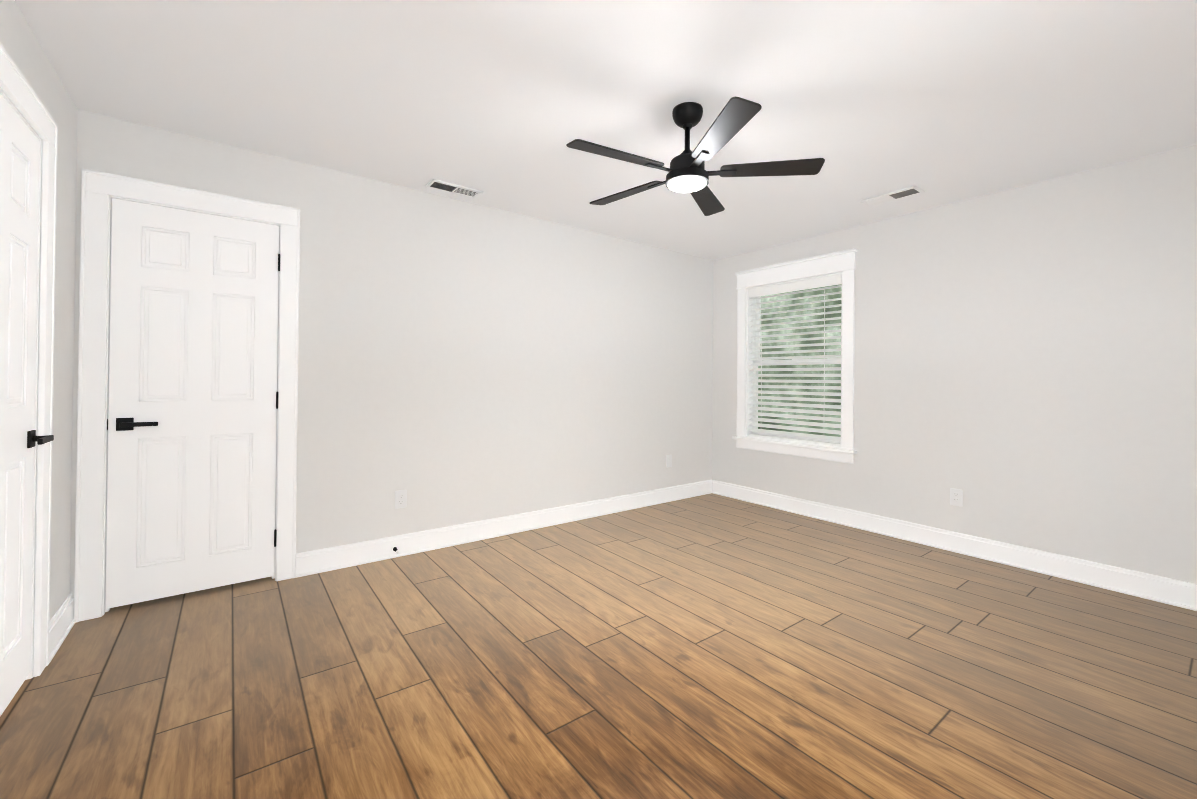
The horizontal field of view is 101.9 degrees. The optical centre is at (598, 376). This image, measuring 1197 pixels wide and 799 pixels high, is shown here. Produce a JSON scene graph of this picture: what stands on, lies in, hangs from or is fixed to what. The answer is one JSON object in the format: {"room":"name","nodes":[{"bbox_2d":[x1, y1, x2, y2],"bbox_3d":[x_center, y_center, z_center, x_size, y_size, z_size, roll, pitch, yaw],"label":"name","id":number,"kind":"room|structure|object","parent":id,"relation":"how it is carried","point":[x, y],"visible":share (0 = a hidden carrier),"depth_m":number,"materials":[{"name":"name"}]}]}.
{"room":"empty bedroom","nodes":[
{"label":"empty bedroom","id":0,"kind":"room"},
{"bbox_2d":[0,0,77,621],"bbox_3d":[-1.447,-0.053,0.789,0.160,2.440,4.015,1,0,-37],"label":"wall","id":1,"kind":"structure","parent":0,"point":[20,44],"depth_m":2.13,"materials":[{"name":"paint"}]},
{"bbox_2d":[0,43,57,715],"bbox_3d":[-2.003,0.072,1.578,0.206,2.190,0.891,1,0,-37],"label":"door","id":2,"kind":"structure","parent":1,"relation":"in","point":[28,155],"depth_m":1.79,"materials":[{"name":"white wood"}]},
{"bbox_2d":[49,594,75,662],"bbox_3d":[-1.383,1.100,0.837,0.026,0.135,3.694,1,0,-37],"label":"baseboard","id":3,"kind":"structure","parent":1,"relation":"attached to","point":[62,622],"depth_m":2.13,"materials":[{"name":"white wood"}]},
{"bbox_2d":[70,110,713,597],"bbox_3d":[-0.697,-0.026,3.772,4.955,2.440,0.160,1,0,-37],"label":"wall","id":4,"kind":"structure","parent":0,"point":[462,362],"depth_m":3.44,"materials":[{"name":"paint"}]},
{"bbox_2d":[74,169,299,622],"bbox_3d":[-2.156,0.095,2.628,0.890,2.155,0.206,1,0,-37],"label":"door","id":5,"kind":"structure","parent":4,"relation":"in","point":[187,393],"depth_m":2.55,"materials":[{"name":"white wood"}]},
{"bbox_2d":[395,490,406,508],"bbox_3d":[-1.305,0.812,3.208,0.072,0.116,0.007,1,0,-37],"label":"electrical outlet","id":6,"kind":"object","parent":4,"relation":"attached to","point":[400,498],"visible":1,"depth_m":3.21,"materials":[{"name":"white plastic"}]},
{"bbox_2d":[295,480,711,577],"bbox_3d":[-0.288,1.132,3.965,3.722,0.135,0.026,1,0,-37],"label":"baseboard","id":7,"kind":"structure","parent":4,"relation":"attached to","point":[328,559],"depth_m":3.51,"materials":[{"name":"white wood"}]},
{"bbox_2d":[666,455,671,466],"bbox_3d":[0.685,0.823,4.713,0.072,0.116,0.007,1,0,-37],"label":"electrical outlet","id":8,"kind":"object","parent":4,"relation":"attached to","point":[668,460],"visible":1,"depth_m":4.71,"materials":[{"name":"white plastic"}]},
{"bbox_2d":[0,493,1196,798],"bbox_3d":[0.313,1.243,2.246,5.635,0.100,4.695,1,0,-37],"label":"floor","id":9,"kind":"structure","parent":0,"point":[710,645],"depth_m":1.90,"materials":[{"name":"brown wood"}]},
{"bbox_2d":[15,0,1196,259],"bbox_3d":[0.477,-1.296,2.244,5.435,0.100,4.495,1,0,-37],"label":"ceiling","id":10,"kind":"structure","parent":0,"point":[501,104],"depth_m":2.13,"materials":[{"name":"paint"}]},
{"bbox_2d":[425,179,483,198],"bbox_3d":[-0.959,-1.246,3.242,0.345,0.012,0.150,1,0,-37],"label":"ceiling vent","id":11,"kind":"object","parent":10,"relation":"in","point":[443,186],"visible":1,"depth_m":3.23,"materials":[{"name":"white metal"}]},
{"bbox_2d":[566,97,824,215],"bbox_3d":[0.384,-1.062,2.280,1.152,0.366,1.152,1,0,-37],"label":"fan","id":12,"kind":"object","parent":10,"relation":"hanging from","point":[687,171],"visible":1,"depth_m":2.20,"materials":[{"name":"black metal"}]},
{"bbox_2d":[860,186,924,206],"bbox_3d":[1.990,-1.218,3.298,0.150,0.012,0.345,1,0,-37],"label":"ceiling vent","id":13,"kind":"object","parent":10,"relation":"in","point":[895,195],"visible":1,"depth_m":3.28,"materials":[{"name":"white metal"}]},
{"bbox_2d":[712,145,1196,583],"bbox_3d":[2.378,0.002,3.681,0.160,2.440,4.015,1,0,-37],"label":"wall","id":14,"kind":"structure","parent":0,"point":[1025,366],"depth_m":3.09,"materials":[{"name":"paint"}]},
{"bbox_2d":[732,248,856,463],"bbox_3d":[1.779,-0.160,4.429,0.209,1.738,1.188,1,0,-37],"label":"window","id":15,"kind":"structure","parent":14,"relation":"in","point":[843,263],"depth_m":4.34,"materials":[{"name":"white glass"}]},
{"bbox_2d":[748,274,841,445],"bbox_3d":[1.767,-0.131,4.420,0.066,1.438,0.908,1,0,-37],"label":"window blinds","id":16,"kind":"object","parent":15,"relation":"attached to","point":[803,285],"visible":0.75,"depth_m":4.38,"materials":[{"name":"white plastic"}]},
{"bbox_2d":[712,480,1196,610],"bbox_3d":[2.297,1.153,3.610,0.026,0.135,3.678,1,0,-37],"label":"baseboard","id":17,"kind":"structure","parent":14,"relation":"attached to","point":[1177,593],"depth_m":3.20,"materials":[{"name":"white wood"}]},
{"bbox_2d":[950,488,962,506],"bbox_3d":[2.488,0.843,3.380,0.007,0.116,0.072,1,0,-37],"label":"electrical outlet","id":18,"kind":"object","parent":14,"relation":"attached to","point":[956,497],"visible":1,"depth_m":3.38,"materials":[{"name":"white plastic"}]},
{"label":"outside","id":19,"kind":"structure","parent":0,"visible":0},
{"bbox_2d":[758,284,841,436],"bbox_3d":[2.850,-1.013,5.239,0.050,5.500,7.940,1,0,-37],"label":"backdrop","id":20,"kind":"structure","parent":19,"point":[828,303],"depth_m":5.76,"materials":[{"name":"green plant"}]}
]}

